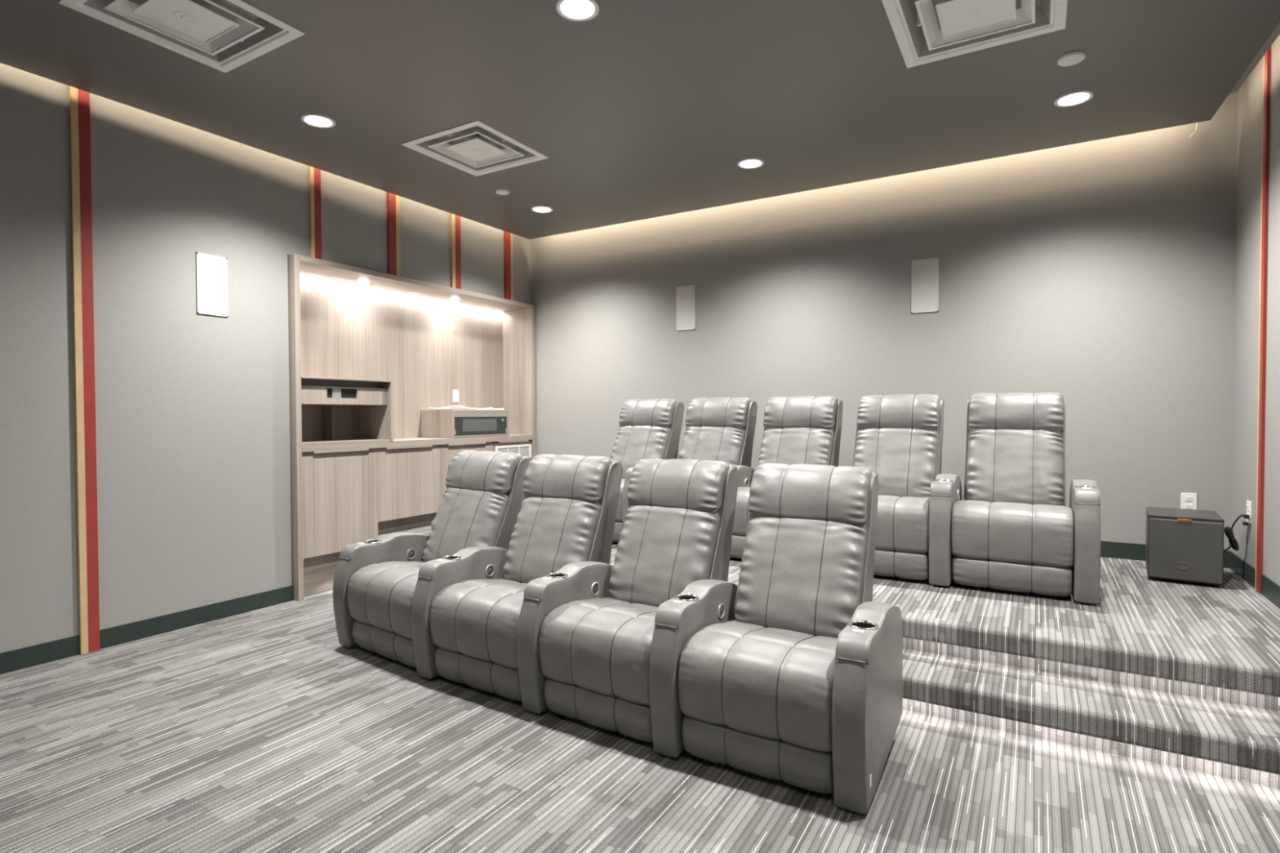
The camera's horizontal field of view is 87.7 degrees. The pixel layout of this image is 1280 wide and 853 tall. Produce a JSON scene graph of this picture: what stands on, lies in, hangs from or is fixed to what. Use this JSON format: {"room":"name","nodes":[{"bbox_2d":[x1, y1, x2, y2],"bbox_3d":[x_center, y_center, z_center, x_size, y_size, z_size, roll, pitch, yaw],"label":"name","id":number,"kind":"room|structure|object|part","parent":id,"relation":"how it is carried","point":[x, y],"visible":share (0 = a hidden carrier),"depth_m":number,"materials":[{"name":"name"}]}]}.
{"room":"home theater","nodes":[
{"label":"home theater","id":0,"kind":"room"},
{"bbox_2d":[0,62,530,653],"bbox_3d":[-3.354,-0.397,3.568,0.500,3.430,7.915,1,1,31],"label":"wall","id":1,"kind":"structure","parent":0,"point":[193,408],"depth_m":3.93,"materials":[{"name":"paint"}]},
{"bbox_2d":[68,85,100,654],"bbox_3d":[-3.018,-0.364,3.622,0.022,3.200,0.085,1,1,31],"label":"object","id":2,"kind":"object","parent":1,"relation":"attached to","point":[78,100],"visible":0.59,"depth_m":3.61,"materials":[{"name":"beige wood"}]},
{"bbox_2d":[0,585,293,674],"bbox_3d":[-3.789,1.211,2.365,0.008,0.105,5.344,1,1,31],"label":"baseboard","id":3,"kind":"structure","parent":1,"relation":"attached to","point":[39,654],"depth_m":3.88,"materials":[{"name":"plastic"}]},
{"bbox_2d":[195,252,228,316],"bbox_3d":[-2.685,-0.888,4.187,0.008,0.375,0.182,1,1,31],"label":"wall speaker","id":4,"kind":"object","parent":1,"relation":"attached to","point":[211,271],"visible":1,"depth_m":4.18},
{"bbox_2d":[308,165,321,259],"bbox_3d":[-2.324,-1.592,4.770,0.022,0.793,0.079,1,1,31],"label":"batten","id":5,"kind":"object","parent":1,"relation":"attached to","point":[314,174],"visible":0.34,"depth_m":4.76,"materials":[{"name":"beige wood"}]},
{"bbox_2d":[386,191,400,276],"bbox_3d":[-1.977,-1.604,5.352,0.022,0.793,0.108,1,1,31],"label":"batten","id":6,"kind":"object","parent":1,"relation":"attached to","point":[393,200],"visible":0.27,"depth_m":5.34,"materials":[{"name":"beige wood"}]},
{"bbox_2d":[450,213,461,288],"bbox_3d":[-1.637,-1.616,5.923,0.022,0.793,0.102,1,1,31],"label":"batten","id":7,"kind":"object","parent":1,"relation":"attached to","point":[455,251],"visible":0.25,"depth_m":5.91,"materials":[{"name":"beige wood"}]},
{"bbox_2d":[503,231,513,300],"bbox_3d":[-1.284,-1.629,6.516,0.022,0.793,0.102,1,1,31],"label":"batten","id":8,"kind":"object","parent":1,"relation":"attached to","point":[508,237],"visible":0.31,"depth_m":6.50,"materials":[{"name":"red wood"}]},
{"bbox_2d":[0,589,1279,852],"bbox_3d":[-1.348,1.322,1.116,5.522,0.080,5.690,1,1,31],"label":"floor","id":9,"kind":"structure","parent":0,"point":[258,731],"depth_m":2.37,"materials":[{"name":"carpet"}]},
{"bbox_2d":[287,253,535,600],"bbox_3d":[-1.907,-0.012,5.820,0.430,2.405,2.557,1,1,31],"label":"cabinet surround","id":10,"kind":"object","parent":9,"relation":"on","point":[433,340],"visible":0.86,"depth_m":5.86,"materials":[{"name":"brown wood"}]},
{"bbox_3d":[-2.550,0.011,4.739,0.430,2.405,0.040,1,1,31],"label":"panel","id":11,"kind":"part","parent":10,"relation":"part of","materials":[{"name":"brown wood"}]},
{"bbox_2d":[302,448,377,595],"bbox_3d":[-2.365,0.690,5.026,0.386,1.035,0.618,1,1,31],"label":"base cabinet","id":12,"kind":"object","parent":10,"relation":"in","point":[340,489],"visible":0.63,"depth_m":4.89,"materials":[{"name":"brown wood"}]},
{"bbox_2d":[358,280,368,285],"bbox_3d":[-2.222,-1.147,5.361,0.075,0.032,0.075,0,1,24],"label":"puck light","id":13,"kind":"object","parent":10,"relation":"attached to","point":[361,282],"depth_m":5.33,"materials":[{"name":"white plastic"}]},
{"bbox_3d":[-2.074,-0.537,5.907,0.015,1.279,2.474,1,1,31],"label":"panel","id":14,"kind":"part","parent":10,"relation":"part of","materials":[{"name":"brown wood"}]},
{"bbox_3d":[-1.910,-1.195,5.796,0.430,0.039,2.474,1,1,31],"label":"panel","id":15,"kind":"part","parent":10,"relation":"part of","materials":[{"name":"brown wood"}]},
{"bbox_2d":[302,434,533,453],"bbox_3d":[-1.894,0.137,5.814,0.400,0.063,2.474,1,1,31],"label":"countertop","id":16,"kind":"structure","parent":10,"relation":"attached to","point":[397,443],"depth_m":5.47,"materials":[{"name":"brown wood"}]},
{"bbox_2d":[301,376,393,444],"bbox_3d":[-2.329,-0.120,5.074,0.402,0.480,0.765,1,1,31],"label":"wall niche","id":17,"kind":"object","parent":16,"relation":"on","point":[341,410],"visible":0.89,"depth_m":5.17,"materials":[{"name":"brown wood"}]},
{"bbox_3d":[-2.337,0.114,5.070,0.396,0.012,0.743,1,1,31],"label":"panel","id":18,"kind":"part","parent":17,"relation":"part of","materials":[{"name":"brown wood"}]},
{"bbox_3d":[-2.330,-0.353,5.069,0.402,0.014,0.765,1,1,31],"label":"panel","id":19,"kind":"part","parent":17,"relation":"part of","materials":[{"name":"brown wood"}]},
{"bbox_3d":[-2.139,-0.120,5.393,0.402,0.465,0.021,1,1,31],"label":"panel","id":20,"kind":"part","parent":17,"relation":"part of","materials":[{"name":"brown wood"}]},
{"bbox_2d":[421,409,509,438],"bbox_3d":[-1.627,-0.030,6.258,0.398,0.250,0.730,1,1,31],"label":"housing","id":21,"kind":"object","parent":16,"relation":"on","point":[434,423],"visible":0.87,"depth_m":5.95,"materials":[{"name":"brown wood"}]},
{"bbox_3d":[-1.810,-0.024,5.951,0.398,0.250,0.014,1,1,31],"label":"panel","id":22,"kind":"part","parent":21,"relation":"part of","materials":[{"name":"brown wood"}]},
{"bbox_2d":[429,405,503,409],"bbox_3d":[-1.579,-0.173,6.155,0.141,0.038,0.783,1,1,36],"label":"cable","id":23,"kind":"object","parent":21,"relation":"on","point":[462,406],"visible":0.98,"depth_m":6.08,"materials":[{"name":"white plastic"}]},
{"bbox_3d":[-1.627,-0.148,6.256,0.398,0.014,0.701,1,1,31],"label":"panel","id":24,"kind":"part","parent":21,"relation":"part of","materials":[{"name":"brown wood"}]},
{"bbox_2d":[453,411,507,438],"bbox_3d":[-1.606,-0.022,6.246,0.351,0.234,0.698,1,1,31],"label":"microwave","id":25,"kind":"object","parent":21,"relation":"in","point":[466,424],"visible":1,"depth_m":6.14,"materials":[{"name":"metal"}]},
{"bbox_3d":[-1.444,-0.037,6.566,0.398,0.250,0.014,1,1,31],"label":"panel","id":26,"kind":"part","parent":21,"relation":"part of","materials":[{"name":"brown wood"}]},
{"bbox_2d":[450,298,459,302],"bbox_3d":[-1.720,-1.165,6.203,0.075,0.032,0.075,1,1,37],"label":"puck light","id":27,"kind":"object","parent":10,"relation":"attached to","point":[453,300],"depth_m":6.18,"materials":[{"name":"white plastic"}]},
{"bbox_2d":[452,390,458,402],"bbox_3d":[-1.768,-0.292,6.401,0.010,0.118,0.075,1,1,31],"label":"wall outlet","id":28,"kind":"object","parent":10,"relation":"attached to","point":[455,393],"visible":1,"depth_m":6.40,"materials":[{"name":"white plastic"}]},
{"bbox_2d":[491,440,531,457],"bbox_3d":[-1.402,0.434,6.636,0.390,0.562,0.570,1,1,31],"label":"vent grille","id":29,"kind":"object","parent":10,"relation":"attached to","point":[523,448],"visible":0.23,"depth_m":6.57,"materials":[{"name":"metal"}]},
{"bbox_3d":[-1.264,-0.209,6.897,0.430,2.058,0.041,1,1,31],"label":"panel","id":30,"kind":"part","parent":10,"relation":"part of","materials":[{"name":"brown wood"}]},
{"bbox_2d":[333,449,532,667],"bbox_3d":[-1.157,0.691,3.813,0.729,1.074,0.865,1,1,37],"label":"recliner","id":31,"kind":"object","parent":9,"relation":"on","point":[375,582],"visible":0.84,"depth_m":3.76,"materials":[{"name":"grey leather"}]},
{"bbox_3d":[-1.456,0.922,3.929,0.116,0.580,0.682,1,1,37],"label":"armrest","id":32,"kind":"part","parent":31,"relation":"part of","materials":[{"name":"grey leather"}]},
{"bbox_2d":[346,561,424,639],"bbox_3d":[-1.202,0.913,3.657,0.608,0.294,0.540,1,1,37],"label":"seat cushion","id":33,"kind":"object","parent":31,"relation":"on","point":[380,594],"depth_m":3.48,"materials":[{"name":"grey leather"}]},
{"bbox_3d":[-1.020,0.597,3.893,0.546,0.470,0.260,1,1,37],"label":"backrest","id":34,"kind":"part","parent":31,"relation":"part of","materials":[{"name":"grey leather"}]},
{"bbox_2d":[444,449,522,493],"bbox_3d":[-0.936,0.271,3.998,0.546,0.242,0.192,1,1,37],"label":"cushion","id":35,"kind":"object","parent":31,"relation":"on","point":[469,472],"depth_m":3.89,"materials":[{"name":"grey leather"}]},
{"bbox_2d":[411,453,622,701],"bbox_3d":[-0.595,0.697,3.415,0.689,1.074,0.865,1,1,33],"label":"recliner","id":36,"kind":"object","parent":9,"relation":"on","point":[466,606],"visible":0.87,"depth_m":3.35,"materials":[{"name":"grey leather"}]},
{"bbox_3d":[-0.888,0.929,3.500,0.110,0.580,0.682,1,1,33],"label":"armrest","id":37,"kind":"part","parent":36,"relation":"part of","materials":[{"name":"grey leather"}]},
{"bbox_2d":[429,577,527,668],"bbox_3d":[-0.631,0.920,3.258,0.575,0.295,0.540,1,1,33],"label":"seat cushion","id":38,"kind":"object","parent":36,"relation":"on","point":[474,621],"depth_m":3.07,"materials":[{"name":"grey leather"}]},
{"bbox_3d":[-0.467,0.604,3.507,0.516,0.468,0.259,1,1,33],"label":"backrest","id":39,"kind":"part","parent":36,"relation":"part of","materials":[{"name":"grey leather"}]},
{"bbox_2d":[523,453,613,502],"bbox_3d":[-0.393,0.277,3.617,0.516,0.242,0.193,1,1,33],"label":"cushion","id":40,"kind":"object","parent":36,"relation":"on","point":[548,477],"depth_m":3.53,"materials":[{"name":"grey leather"}]},
{"bbox_2d":[516,458,738,742],"bbox_3d":[-0.019,0.702,3.041,0.670,1.076,0.865,1,1,33],"label":"recliner","id":41,"kind":"object","parent":9,"relation":"on","point":[585,629],"visible":0.83,"depth_m":2.96,"materials":[{"name":"grey leather"}]},
{"bbox_3d":[-0.304,0.935,3.123,0.107,0.580,0.682,1,1,33],"label":"armrest","id":42,"kind":"part","parent":41,"relation":"part of","materials":[{"name":"grey leather"}]},
{"bbox_2d":[538,597,658,705],"bbox_3d":[-0.057,0.926,2.885,0.559,0.294,0.540,1,1,33],"label":"seat cushion","id":43,"kind":"object","parent":41,"relation":"on","point":[597,648],"depth_m":2.70,"materials":[{"name":"grey leather"}]},
{"bbox_3d":[0.109,0.609,3.134,0.501,0.469,0.259,1,1,33],"label":"backrest","id":44,"kind":"part","parent":41,"relation":"part of","materials":[{"name":"grey leather"}]},
{"bbox_2d":[626,458,729,513],"bbox_3d":[0.184,0.282,3.244,0.501,0.244,0.191,1,1,33],"label":"cushion","id":45,"kind":"object","parent":41,"relation":"on","point":[656,486],"depth_m":3.16,"materials":[{"name":"grey leather"}]},
{"bbox_2d":[648,462,902,813],"bbox_3d":[0.590,0.709,2.660,0.790,1.074,0.865,1,1,31],"label":"recliner","id":46,"kind":"object","parent":9,"relation":"on","point":[792,673],"visible":1,"depth_m":2.46,"materials":[{"name":"grey leather"}]},
{"bbox_3d":[0.251,0.941,2.761,0.108,0.580,0.682,1,1,31],"label":"armrest","id":47,"kind":"part","parent":46,"relation":"part of","materials":[{"name":"grey leather"}]},
{"bbox_2d":[677,619,837,751],"bbox_3d":[0.510,0.931,2.531,0.565,0.295,0.540,1,1,31],"label":"seat cushion","id":48,"kind":"object","parent":46,"relation":"on","point":[772,683],"depth_m":2.34,"materials":[{"name":"grey leather"}]},
{"bbox_3d":[0.665,0.615,2.785,0.507,0.468,0.259,1,1,31],"label":"backrest","id":49,"kind":"part","parent":46,"relation":"part of","materials":[{"name":"grey leather"}]},
{"bbox_2d":[748,462,872,524],"bbox_3d":[0.736,0.288,2.897,0.507,0.242,0.193,1,1,31],"label":"cushion","id":50,"kind":"object","parent":46,"relation":"on","point":[780,494],"depth_m":2.83,"materials":[{"name":"grey leather"}]},
{"bbox_3d":[0.835,0.947,2.411,0.108,0.580,0.682,1,1,31],"label":"armrest","id":51,"kind":"part","parent":46,"relation":"part of","materials":[{"name":"grey leather"}]},
{"bbox_2d":[364,524,1279,711],"bbox_3d":[0.717,0.947,4.605,5.527,0.172,2.059,1,1,31],"label":"platform","id":52,"kind":"object","parent":9,"relation":"on","point":[1204,641],"visible":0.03,"depth_m":2.98,"materials":[{"name":"carpet"}]},
{"bbox_2d":[375,444,440,533],"bbox_3d":[-2.043,0.505,5.564,0.386,0.688,0.639,1,1,31],"label":"base cabinet","id":53,"kind":"object","parent":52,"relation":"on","point":[409,479],"visible":0.72,"depth_m":5.46,"materials":[{"name":"brown wood"}]},
{"bbox_2d":[434,441,493,518],"bbox_3d":[-1.714,0.493,6.116,0.386,0.688,0.644,1,1,31],"label":"base cabinet","id":54,"kind":"object","parent":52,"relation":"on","point":[447,452],"visible":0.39,"depth_m":5.82,"materials":[{"name":"brown wood"}]},
{"bbox_3d":[-1.557,0.455,6.021,0.020,0.544,0.642,1,1,31],"label":"door","id":55,"kind":"part","parent":54,"relation":"part of","materials":[{"name":"brown wood"}]},
{"bbox_2d":[610,398,684,542],"bbox_3d":[-0.147,0.312,5.252,0.670,1.076,0.865,1,1,37],"label":"recliner","id":56,"kind":"object","parent":52,"relation":"on","point":[650,428],"visible":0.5,"depth_m":5.30,"materials":[{"name":"grey leather"}]},
{"bbox_2d":[614,478,625,521],"bbox_3d":[-0.195,0.536,5.099,0.559,0.294,0.540,1,1,37],"label":"seat cushion","id":57,"kind":"object","parent":56,"relation":"on","point":[619,513],"depth_m":4.74,"materials":[{"name":"grey leather"}]},
{"bbox_3d":[-0.014,0.219,5.336,0.501,0.469,0.259,1,1,37],"label":"backrest","id":58,"kind":"part","parent":56,"relation":"part of","materials":[{"name":"grey leather"}]},
{"bbox_2d":[618,398,677,427],"bbox_3d":[0.068,-0.108,5.441,0.501,0.244,0.191,1,1,37],"label":"cushion","id":59,"kind":"object","parent":56,"relation":"on","point":[647,412],"depth_m":5.35,"materials":[{"name":"grey leather"}]},
{"bbox_2d":[622,397,757,524],"bbox_3d":[0.386,0.319,4.867,0.668,1.074,0.865,1,1,35],"label":"recliner","id":60,"kind":"object","parent":52,"relation":"on","point":[722,429],"visible":0.39,"depth_m":4.93,"materials":[{"name":"grey leather"}]},
{"bbox_3d":[0.104,0.551,4.955,0.107,0.580,0.682,1,1,35],"label":"armrest","id":61,"kind":"part","parent":60,"relation":"part of","materials":[{"name":"grey leather"}]},
{"bbox_3d":[0.516,0.225,4.955,0.500,0.470,0.260,1,1,35],"label":"backrest","id":62,"kind":"part","parent":60,"relation":"part of","materials":[{"name":"grey leather"}]},
{"bbox_2d":[684,397,751,427],"bbox_3d":[0.594,-0.101,5.064,0.500,0.242,0.192,1,1,35],"label":"cushion","id":63,"kind":"object","parent":60,"relation":"on","point":[701,412],"depth_m":4.98,"materials":[{"name":"grey leather"}]},
{"bbox_2d":[729,395,843,559],"bbox_3d":[0.933,0.325,4.502,0.668,1.074,0.865,1,1,32],"label":"recliner","id":64,"kind":"object","parent":52,"relation":"on","point":[797,429],"visible":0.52,"depth_m":4.58,"materials":[{"name":"grey leather"}]},
{"bbox_2d":[732,487,750,535],"bbox_3d":[0.897,0.548,4.346,0.558,0.295,0.540,1,1,32],"label":"seat cushion","id":65,"kind":"object","parent":64,"relation":"on","point":[741,513],"depth_m":4.21,"materials":[{"name":"grey leather"}]},
{"bbox_3d":[0.648,0.557,4.580,0.107,0.580,0.682,1,1,32],"label":"armrest","id":66,"kind":"part","parent":64,"relation":"part of","materials":[{"name":"grey leather"}]},
{"bbox_3d":[1.059,0.232,4.595,0.500,0.468,0.259,1,1,32],"label":"backrest","id":67,"kind":"part","parent":64,"relation":"part of","materials":[{"name":"grey leather"}]},
{"bbox_2d":[763,395,838,429],"bbox_3d":[1.133,-0.096,4.706,0.500,0.242,0.193,1,1,32],"label":"cushion","id":68,"kind":"object","parent":64,"relation":"on","point":[794,412],"depth_m":4.63,"materials":[{"name":"grey leather"}]},
{"bbox_2d":[852,394,943,581],"bbox_3d":[1.495,0.330,4.153,0.666,1.076,0.865,1,1,31],"label":"recliner","id":69,"kind":"object","parent":52,"relation":"on","point":[899,437],"visible":0.72,"depth_m":4.15,"materials":[{"name":"grey leather"}]},
{"bbox_3d":[1.619,0.236,4.250,0.499,0.469,0.259,1,1,31],"label":"backrest","id":70,"kind":"part","parent":69,"relation":"part of","materials":[{"name":"grey leather"}]},
{"bbox_2d":[857,394,940,431],"bbox_3d":[1.690,-0.091,4.362,0.499,0.244,0.191,1,1,31],"label":"cushion","id":71,"kind":"object","parent":69,"relation":"on","point":[891,412],"depth_m":4.29,"materials":[{"name":"grey leather"}]},
{"bbox_2d":[875,494,929,553],"bbox_3d":[1.463,0.553,3.995,0.556,0.294,0.540,1,1,31],"label":"seat cushion","id":72,"kind":"object","parent":69,"relation":"on","point":[902,520],"depth_m":3.71,"materials":[{"name":"grey leather"}]},
{"bbox_2d":[928,392,1101,604],"bbox_3d":[2.114,0.336,3.782,0.772,1.074,0.865,1,1,31],"label":"recliner","id":73,"kind":"object","parent":52,"relation":"on","point":[1013,528],"visible":1,"depth_m":3.58,"materials":[{"name":"grey leather"}]},
{"bbox_3d":[1.782,0.568,3.878,0.106,0.580,0.682,1,1,31],"label":"armrest","id":74,"kind":"part","parent":73,"relation":"part of","materials":[{"name":"grey leather"}]},
{"bbox_2d":[951,500,1073,567],"bbox_3d":[2.035,0.558,3.653,0.552,0.294,0.540,1,1,31],"label":"seat cushion","id":75,"kind":"object","parent":73,"relation":"on","point":[994,533],"depth_m":3.45,"materials":[{"name":"grey leather"}]},
{"bbox_3d":[2.189,0.242,3.907,0.496,0.470,0.260,1,1,31],"label":"backrest","id":76,"kind":"part","parent":73,"relation":"part of","materials":[{"name":"grey leather"}]},
{"bbox_2d":[968,392,1063,431],"bbox_3d":[2.260,-0.085,4.021,0.496,0.242,0.192,1,1,31],"label":"cushion","id":77,"kind":"object","parent":73,"relation":"on","point":[987,411],"depth_m":3.96,"materials":[{"name":"grey leather"}]},
{"bbox_3d":[2.354,0.573,3.538,0.106,0.580,0.682,1,1,31],"label":"armrest","id":78,"kind":"part","parent":73,"relation":"part of","materials":[{"name":"grey leather"}]},
{"bbox_2d":[1145,506,1224,586],"bbox_3d":[3.120,0.683,3.836,0.325,0.373,0.413,1,1,36],"label":"subwoofer","id":79,"kind":"object","parent":52,"relation":"on","point":[1187,545],"visible":1,"depth_m":3.68,"materials":[{"name":"black wood"}]},
{"bbox_2d":[1223,514,1249,551],"bbox_3d":[3.358,0.609,3.760,0.067,0.245,0.154,0,1,-1],"label":"cord","id":80,"kind":"object","parent":79,"relation":"attached to","point":[1233,542],"visible":0.98,"depth_m":3.77,"materials":[{"name":"black rubber"}]},
{"bbox_2d":[0,0,1279,239],"bbox_3d":[-0.846,-1.782,1.956,5.385,0.030,7.760,1,1,31],"label":"ceiling","id":81,"kind":"structure","parent":0,"point":[637,109],"depth_m":3.55,"materials":[{"name":"paint"}]},
{"bbox_2d":[58,0,305,72],"bbox_3d":[-1.977,-1.834,2.907,0.668,0.114,0.668,1,1,31],"label":"ceiling vent","id":82,"kind":"object","parent":81,"relation":"in","point":[224,36],"visible":1,"depth_m":2.99,"materials":[{"name":"metal"}]},
{"bbox_2d":[301,113,335,128],"bbox_3d":[-1.897,-1.800,3.932,0.184,0.006,0.184,1,1,31],"label":"recessed light","id":83,"kind":"object","parent":81,"relation":"in","point":[314,120],"visible":1,"depth_m":3.93,"materials":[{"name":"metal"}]},
{"bbox_2d":[400,120,548,176],"bbox_3d":[-1.072,-1.865,4.382,0.668,0.114,0.668,1,1,31],"label":"ceiling vent","id":84,"kind":"object","parent":81,"relation":"in","point":[492,150],"visible":0.95,"depth_m":4.40,"materials":[{"name":"metal"}]},
{"bbox_2d":[495,188,509,195],"bbox_3d":[-1.068,-1.821,5.183,0.104,0.018,0.104,1,1,31],"label":"cover plate","id":85,"kind":"object","parent":81,"relation":"attached to","point":[500,191],"visible":1,"depth_m":5.16,"materials":[{"name":"white plastic"}]},
{"bbox_2d":[530,205,552,213],"bbox_3d":[-0.830,-1.837,5.646,0.184,0.006,0.184,1,1,31],"label":"recessed light","id":86,"kind":"object","parent":81,"relation":"in","point":[540,209],"visible":1,"depth_m":5.64,"materials":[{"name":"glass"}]},
{"bbox_2d":[555,0,599,21],"bbox_3d":[-0.266,-1.783,2.843,0.184,0.006,0.184,1,1,31],"label":"recessed light","id":87,"kind":"object","parent":81,"relation":"in","point":[571,10],"visible":1,"depth_m":2.85,"materials":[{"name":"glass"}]},
{"bbox_2d":[737,158,764,168],"bbox_3d":[0.766,-1.820,4.621,0.184,0.006,0.184,1,1,31],"label":"recessed light","id":88,"kind":"object","parent":81,"relation":"in","point":[748,163],"visible":1,"depth_m":4.62,"materials":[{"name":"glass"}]},
{"bbox_2d":[881,0,1067,67],"bbox_3d":[1.453,-1.842,2.879,0.668,0.114,0.668,1,1,31],"label":"ceiling vent","id":89,"kind":"object","parent":81,"relation":"in","point":[925,31],"visible":1,"depth_m":2.98,"materials":[{"name":"metal"}]},
{"bbox_2d":[1057,51,1085,66],"bbox_3d":[2.104,-1.791,3.253,0.116,0.018,0.116,1,1,31],"label":"cover plate","id":90,"kind":"object","parent":81,"relation":"attached to","point":[1073,58],"visible":1,"depth_m":3.24,"materials":[{"name":"white plastic"}]},
{"bbox_2d":[1053,90,1093,106],"bbox_3d":[2.392,-1.806,3.679,0.184,0.006,0.184,1,1,31],"label":"recessed light","id":91,"kind":"object","parent":81,"relation":"in","point":[1075,98],"visible":1,"depth_m":3.67,"materials":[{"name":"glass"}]},
{"bbox_2d":[530,89,1238,551],"bbox_3d":[1.108,-0.448,5.587,6.102,3.430,0.120,1,1,31],"label":"wall","id":92,"kind":"structure","parent":0,"point":[1099,274],"depth_m":4.79,"materials":[{"name":"paint"}]},
{"bbox_2d":[675,284,695,330],"bbox_3d":[0.405,-1.053,5.918,0.185,0.392,0.008,1,1,31],"label":"wall speaker","id":93,"kind":"object","parent":92,"relation":"attached to","point":[685,295],"visible":1,"depth_m":5.92},
{"bbox_2d":[911,257,938,313],"bbox_3d":[2.098,-1.037,4.911,0.185,0.392,0.008,1,1,31],"label":"wall speaker","id":94,"kind":"object","parent":92,"relation":"attached to","point":[925,272],"visible":1,"depth_m":4.91},
{"bbox_2d":[1100,541,1229,568],"bbox_3d":[1.242,0.790,5.460,5.482,0.105,0.008,1,1,31],"label":"baseboard","id":95,"kind":"structure","parent":92,"relation":"attached to","point":[1130,551],"depth_m":4.32,"materials":[{"name":"plastic"}]},
{"bbox_2d":[1180,493,1196,510],"bbox_3d":[3.420,0.474,4.155,0.078,0.118,0.010,1,1,31],"label":"wall outlet","id":96,"kind":"object","parent":92,"relation":"attached to","point":[1188,500],"visible":0.77,"depth_m":4.15,"materials":[{"name":"white plastic"}]},
{"bbox_2d":[1185,504,1191,509],"bbox_3d":[3.418,0.499,4.153,0.032,0.028,0.003,1,1,31],"label":"socket","id":97,"kind":"object","parent":96,"relation":"attached to","point":[1187,506],"depth_m":4.15,"materials":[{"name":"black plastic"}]},
{"bbox_2d":[1185,496,1192,501],"bbox_3d":[3.418,0.451,4.152,0.032,0.028,0.003,1,1,31],"label":"socket","id":98,"kind":"object","parent":96,"relation":"attached to","point":[1187,498],"depth_m":4.15,"materials":[{"name":"white plastic"}]},
{"bbox_2d":[902,648,1279,789],"bbox_3d":[0.234,1.141,3.635,5.362,0.175,0.457,1,1,31],"label":"stair step","id":99,"kind":"structure","parent":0,"point":[1234,741],"depth_m":2.57,"materials":[{"name":"carpet"}]},
{"bbox_2d":[1231,34,1279,586],"bbox_3d":[1.623,-0.351,0.606,0.120,3.430,7.915,1,1,31],"label":"wall","id":100,"kind":"structure","parent":0,"point":[1250,95],"depth_m":3.67,"materials":[{"name":"paint"}]},
{"bbox_2d":[1242,521,1248,579],"bbox_3d":[3.387,0.699,3.735,0.027,0.334,0.067,1,1,31],"label":"cord","id":101,"kind":"object","parent":100,"relation":"attached to","point":[1245,523],"visible":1,"depth_m":3.74,"materials":[{"name":"black rubber"}]},
{"bbox_2d":[1246,500,1251,523],"bbox_3d":[3.391,0.476,3.716,0.010,0.118,0.082,1,1,31],"label":"wall outlet","id":102,"kind":"object","parent":100,"relation":"attached to","point":[1248,503],"visible":0.93,"depth_m":3.70,"materials":[{"name":"white plastic"}]},
{"bbox_2d":[1229,551,1279,608],"bbox_3d":[1.572,1.057,0.667,0.008,0.452,7.915,1,1,31],"label":"baseboard","id":103,"kind":"structure","parent":100,"relation":"attached to","point":[1269,589],"depth_m":3.60,"materials":[{"name":"plastic"}]},
{"bbox_2d":[1230,22,1279,93],"bbox_3d":[1.355,-1.758,0.436,0.085,0.020,7.400,1,1,31],"label":"trim","id":104,"kind":"structure","parent":100,"relation":"attached to","point":[1276,33],"depth_m":3.27,"materials":[{"name":"paint"}]},
{"bbox_2d":[1254,46,1271,593],"bbox_3d":[3.267,-0.551,3.497,0.015,2.853,0.069,1,1,31],"label":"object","id":105,"kind":"object","parent":100,"relation":"attached to","point":[1267,56],"visible":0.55,"depth_m":3.48,"materials":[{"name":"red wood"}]}
]}

